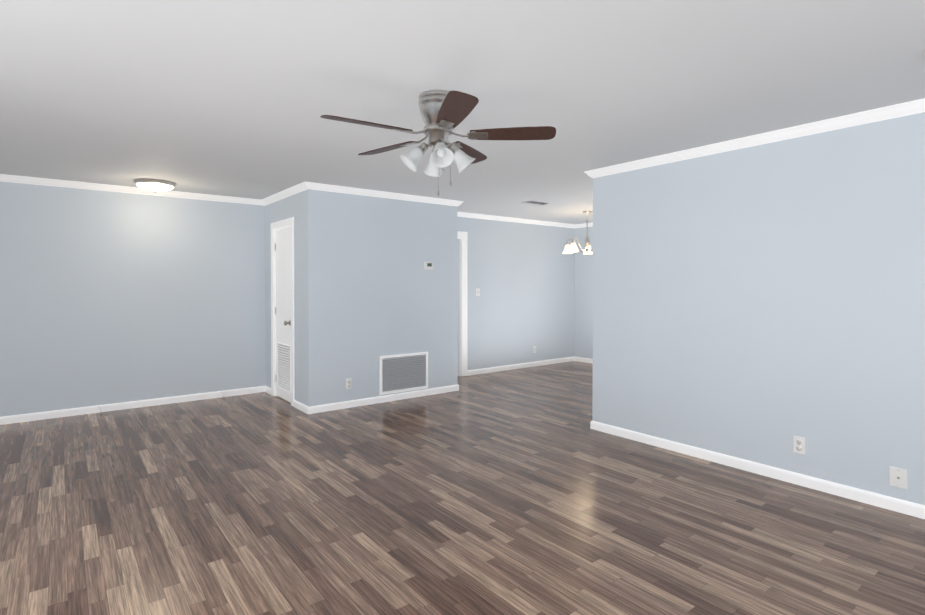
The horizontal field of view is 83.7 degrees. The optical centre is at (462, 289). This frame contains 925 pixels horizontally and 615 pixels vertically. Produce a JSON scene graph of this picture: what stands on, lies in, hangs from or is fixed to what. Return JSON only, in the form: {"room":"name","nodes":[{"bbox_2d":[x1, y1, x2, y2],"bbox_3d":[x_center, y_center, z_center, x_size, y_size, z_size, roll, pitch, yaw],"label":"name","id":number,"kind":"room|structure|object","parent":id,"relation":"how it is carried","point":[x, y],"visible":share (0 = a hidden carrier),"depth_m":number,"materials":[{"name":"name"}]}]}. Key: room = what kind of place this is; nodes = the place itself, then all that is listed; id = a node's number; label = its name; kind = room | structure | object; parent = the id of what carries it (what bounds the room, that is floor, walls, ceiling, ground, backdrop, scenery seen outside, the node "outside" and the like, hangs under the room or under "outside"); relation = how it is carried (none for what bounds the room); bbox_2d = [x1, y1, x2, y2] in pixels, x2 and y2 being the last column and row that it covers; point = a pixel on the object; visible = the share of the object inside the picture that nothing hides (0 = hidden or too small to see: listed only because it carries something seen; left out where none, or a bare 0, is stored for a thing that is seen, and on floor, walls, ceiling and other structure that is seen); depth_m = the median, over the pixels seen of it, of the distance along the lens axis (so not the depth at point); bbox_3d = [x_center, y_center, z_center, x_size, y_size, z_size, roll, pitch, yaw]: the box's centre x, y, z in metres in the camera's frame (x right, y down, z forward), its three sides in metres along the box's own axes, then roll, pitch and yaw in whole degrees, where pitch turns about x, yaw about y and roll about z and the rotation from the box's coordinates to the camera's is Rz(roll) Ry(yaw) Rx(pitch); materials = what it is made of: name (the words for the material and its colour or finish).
{"room":"empty living room","nodes":[
{"label":"empty living room","id":0,"kind":"room"},
{"bbox_2d":[0,181,265,416],"bbox_3d":[-2.173,0.089,6.949,9.720,2.440,0.120,0,1,-38],"label":"wall","id":1,"kind":"structure","parent":0,"point":[107,297],"depth_m":5.67,"materials":[{"name":"blue paint"}]},
{"bbox_2d":[0,174,259,204],"bbox_3d":[-4.142,-1.084,5.290,4.165,0.064,0.063,0,1,-38],"label":"crown molding","id":2,"kind":"structure","parent":1,"relation":"attached to","point":[3,177],"depth_m":5.60,"materials":[{"name":"white paint"}]},
{"bbox_2d":[0,386,267,424],"bbox_3d":[-4.180,1.285,5.311,4.225,0.077,0.014,0,1,-38],"label":"baseboard","id":3,"kind":"structure","parent":1,"relation":"attached to","point":[19,418],"depth_m":5.67,"materials":[{"name":"white paint"}]},
{"bbox_2d":[265,191,304,404],"bbox_3d":[-2.062,0.096,6.116,0.120,2.440,1.330,0,1,-38],"label":"wall","id":4,"kind":"structure","parent":0,"point":[287,208],"depth_m":5.76,"materials":[{"name":"blue paint"}]},
{"bbox_2d":[271,217,293,405],"bbox_3d":[-2.080,0.254,6.126,0.137,2.125,0.769,0,1,-38],"label":"door frame","id":5,"kind":"structure","parent":4,"relation":"attached to","point":[282,224],"depth_m":6.32,"materials":[{"name":"white paint"}]},
{"bbox_2d":[260,184,304,205],"bbox_3d":[-2.073,-1.090,5.971,0.063,0.064,1.350,0,1,-38],"label":"crown molding","id":6,"kind":"structure","parent":4,"relation":"attached to","point":[293,190],"depth_m":6.00,"materials":[{"name":"white paint"}]},
{"bbox_2d":[275,227,290,402],"bbox_3d":[-2.123,0.294,6.093,0.105,2.022,0.583,0,1,-38],"label":"closet door","id":7,"kind":"structure","parent":4,"relation":"in","point":[283,318],"depth_m":6.11,"materials":[{"name":"white paint"}]},
{"bbox_2d":[304,189,457,406],"bbox_3d":[-0.883,0.096,6.116,1.981,2.440,0.120,0,1,-38],"label":"wall","id":8,"kind":"structure","parent":0,"point":[374,290],"depth_m":5.93,"materials":[{"name":"blue paint"}]},
{"bbox_2d":[346,378,351,388],"bbox_3d":[-1.262,1.052,5.747,0.072,0.116,0.010,0,1,-38],"label":"outlet","id":9,"kind":"object","parent":8,"relation":"attached to","point":[348,383],"visible":1,"depth_m":5.75,"materials":[{"name":"white plastic"}]},
{"bbox_2d":[293,384,458,413],"bbox_3d":[-1.081,1.276,6.381,2.009,0.077,0.794,0,1,-38],"label":"baseboard","id":10,"kind":"structure","parent":8,"relation":"attached to","point":[355,403],"depth_m":5.91,"materials":[{"name":"white paint"}]},
{"bbox_2d":[300,181,463,206],"bbox_3d":[-0.827,-1.091,6.034,2.106,0.064,0.063,0,1,-38],"label":"crown molding","id":11,"kind":"structure","parent":8,"relation":"attached to","point":[304,185],"depth_m":5.90,"materials":[{"name":"white paint"}]},
{"bbox_2d":[380,352,427,394],"bbox_3d":[-0.693,1.001,6.189,0.671,0.450,0.021,0,1,-38],"label":"air vent","id":12,"kind":"object","parent":8,"relation":"in","point":[391,386],"visible":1,"depth_m":6.17,"materials":[{"name":"white metal"}]},
{"bbox_2d":[424,261,432,269],"bbox_3d":[-0.412,-0.291,6.385,0.130,0.100,0.028,0,1,-38],"label":"thermostat","id":13,"kind":"object","parent":8,"relation":"attached to","point":[428,265],"visible":1,"depth_m":6.37,"materials":[{"name":"white plastic"}]},
{"bbox_2d":[0,361,924,614],"bbox_3d":[0.390,1.388,3.671,9.720,0.100,8.460,0,1,-38],"label":"floor","id":14,"kind":"structure","parent":0,"point":[525,491],"depth_m":3.00,"materials":[{"name":"laminate"}]},
{"bbox_2d":[0,0,924,223],"bbox_3d":[0.390,-1.152,3.649,9.720,0.100,8.460,0,1,-38],"label":"ceiling","id":15,"kind":"structure","parent":0,"point":[234,98],"depth_m":2.75,"materials":[{"name":"white paint"}]},
{"bbox_2d":[134,179,175,192],"bbox_3d":[-3.215,-1.062,5.405,0.380,0.112,0.380,0,1,-38],"label":"flush ceiling light","id":16,"kind":"object","parent":15,"relation":"attached to","point":[155,185],"visible":1,"depth_m":5.30,"materials":[{"name":"white glass"}]},
{"bbox_2d":[320,90,555,195],"bbox_3d":[-0.177,-0.809,2.942,1.259,0.573,1.275,0,1,-38],"label":"ceiling fan","id":17,"kind":"object","parent":15,"relation":"hanging from","point":[444,113],"visible":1,"depth_m":2.88,"materials":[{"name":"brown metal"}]},
{"bbox_2d":[520,200,549,205],"bbox_3d":[0.947,-1.122,6.758,0.360,0.015,0.200,0,1,-38],"label":"ceiling vent","id":18,"kind":"object","parent":15,"relation":"in","point":[530,202],"visible":0.98,"depth_m":6.73,"materials":[{"name":"white metal"}]},
{"bbox_2d":[562,211,592,253],"bbox_3d":[1.800,-0.833,7.540,0.713,0.606,0.740,0,1,-38],"label":"chandelier","id":19,"kind":"object","parent":15,"relation":"hanging from","point":[570,249],"visible":0.73,"depth_m":7.54,"materials":[{"name":"white glass"}]},
{"bbox_2d":[457,217,574,369],"bbox_3d":[0.699,0.077,8.337,3.244,2.440,0.120,0,1,-38],"label":"wall","id":20,"kind":"structure","parent":0,"point":[521,276],"depth_m":8.42,"materials":[{"name":"blue paint"}]},
{"bbox_2d":[457,231,467,375],"bbox_3d":[-0.277,0.224,7.567,0.794,2.160,0.137,0,1,-38],"label":"door frame","id":21,"kind":"structure","parent":20,"relation":"attached to","point":[462,237],"depth_m":7.71,"materials":[{"name":"white paint"}]},
{"bbox_2d":[476,288,479,295],"bbox_3d":[0.238,0.049,7.888,0.072,0.116,0.020,0,1,-38],"label":"light switch","id":22,"kind":"object","parent":20,"relation":"attached to","point":[477,291],"visible":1,"depth_m":7.89,"materials":[{"name":"white plastic"}]},
{"bbox_2d":[457,212,575,228],"bbox_3d":[0.755,-1.110,8.255,3.244,0.064,0.063,0,1,-38],"label":"crown molding","id":23,"kind":"structure","parent":20,"relation":"attached to","point":[459,214],"depth_m":8.30,"materials":[{"name":"white paint"}]},
{"bbox_2d":[467,356,575,375],"bbox_3d":[1.035,1.257,8.524,2.437,0.077,0.014,0,1,-38],"label":"baseboard","id":24,"kind":"structure","parent":20,"relation":"attached to","point":[545,362],"depth_m":8.42,"materials":[{"name":"white paint"}]},
{"bbox_2d":[575,227,592,358],"bbox_3d":[4.177,0.092,6.609,0.120,2.440,8.220,0,1,-38],"label":"wall","id":25,"kind":"structure","parent":0,"point":[583,305],"depth_m":9.12,"materials":[{"name":"blue paint"}]},
{"bbox_2d":[576,357,592,363],"bbox_3d":[2.919,1.260,8.125,0.014,0.077,2.960,0,1,-38],"label":"baseboard","id":26,"kind":"structure","parent":25,"relation":"attached to","point":[580,359],"depth_m":9.10,"materials":[{"name":"white paint"}]},
{"bbox_2d":[576,222,592,227],"bbox_3d":[2.907,-1.109,8.081,0.063,0.064,2.820,0,1,-38],"label":"crown molding","id":27,"kind":"structure","parent":25,"relation":"attached to","point":[583,225],"depth_m":9.06,"materials":[{"name":"white paint"}]},
{"bbox_2d":[592,112,924,504],"bbox_3d":[2.687,0.122,3.135,0.120,2.440,4.570,0,1,-38],"label":"wall","id":28,"kind":"structure","parent":0,"point":[764,304],"depth_m":3.64,"materials":[{"name":"blue paint"}]},
{"bbox_2d":[584,98,924,177],"bbox_3d":[2.568,-1.066,3.129,0.063,0.064,4.543,0,1,-38],"label":"crown molding","id":29,"kind":"structure","parent":28,"relation":"attached to","point":[882,113],"depth_m":3.61,"materials":[{"name":"white paint"}]},
{"bbox_2d":[590,421,924,518],"bbox_3d":[2.620,1.304,3.122,0.014,0.077,4.554,0,1,-38],"label":"baseboard","id":30,"kind":"structure","parent":28,"relation":"attached to","point":[880,500],"depth_m":3.63,"materials":[{"name":"white paint"}]},
{"bbox_2d":[793,436,804,454],"bbox_3d":[2.302,1.067,3.532,0.010,0.116,0.072,0,1,-38],"label":"outlet","id":31,"kind":"object","parent":28,"relation":"attached to","point":[798,444],"visible":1,"depth_m":3.53,"materials":[{"name":"white plastic"}]},
{"bbox_2d":[889,466,907,488],"bbox_3d":[2.626,1.138,3.113,0.014,0.116,0.085,0,1,-38],"label":"outlet","id":32,"kind":"object","parent":28,"relation":"attached to","point":[899,477],"visible":1,"depth_m":3.11,"materials":[{"name":"white plastic"}]}
]}

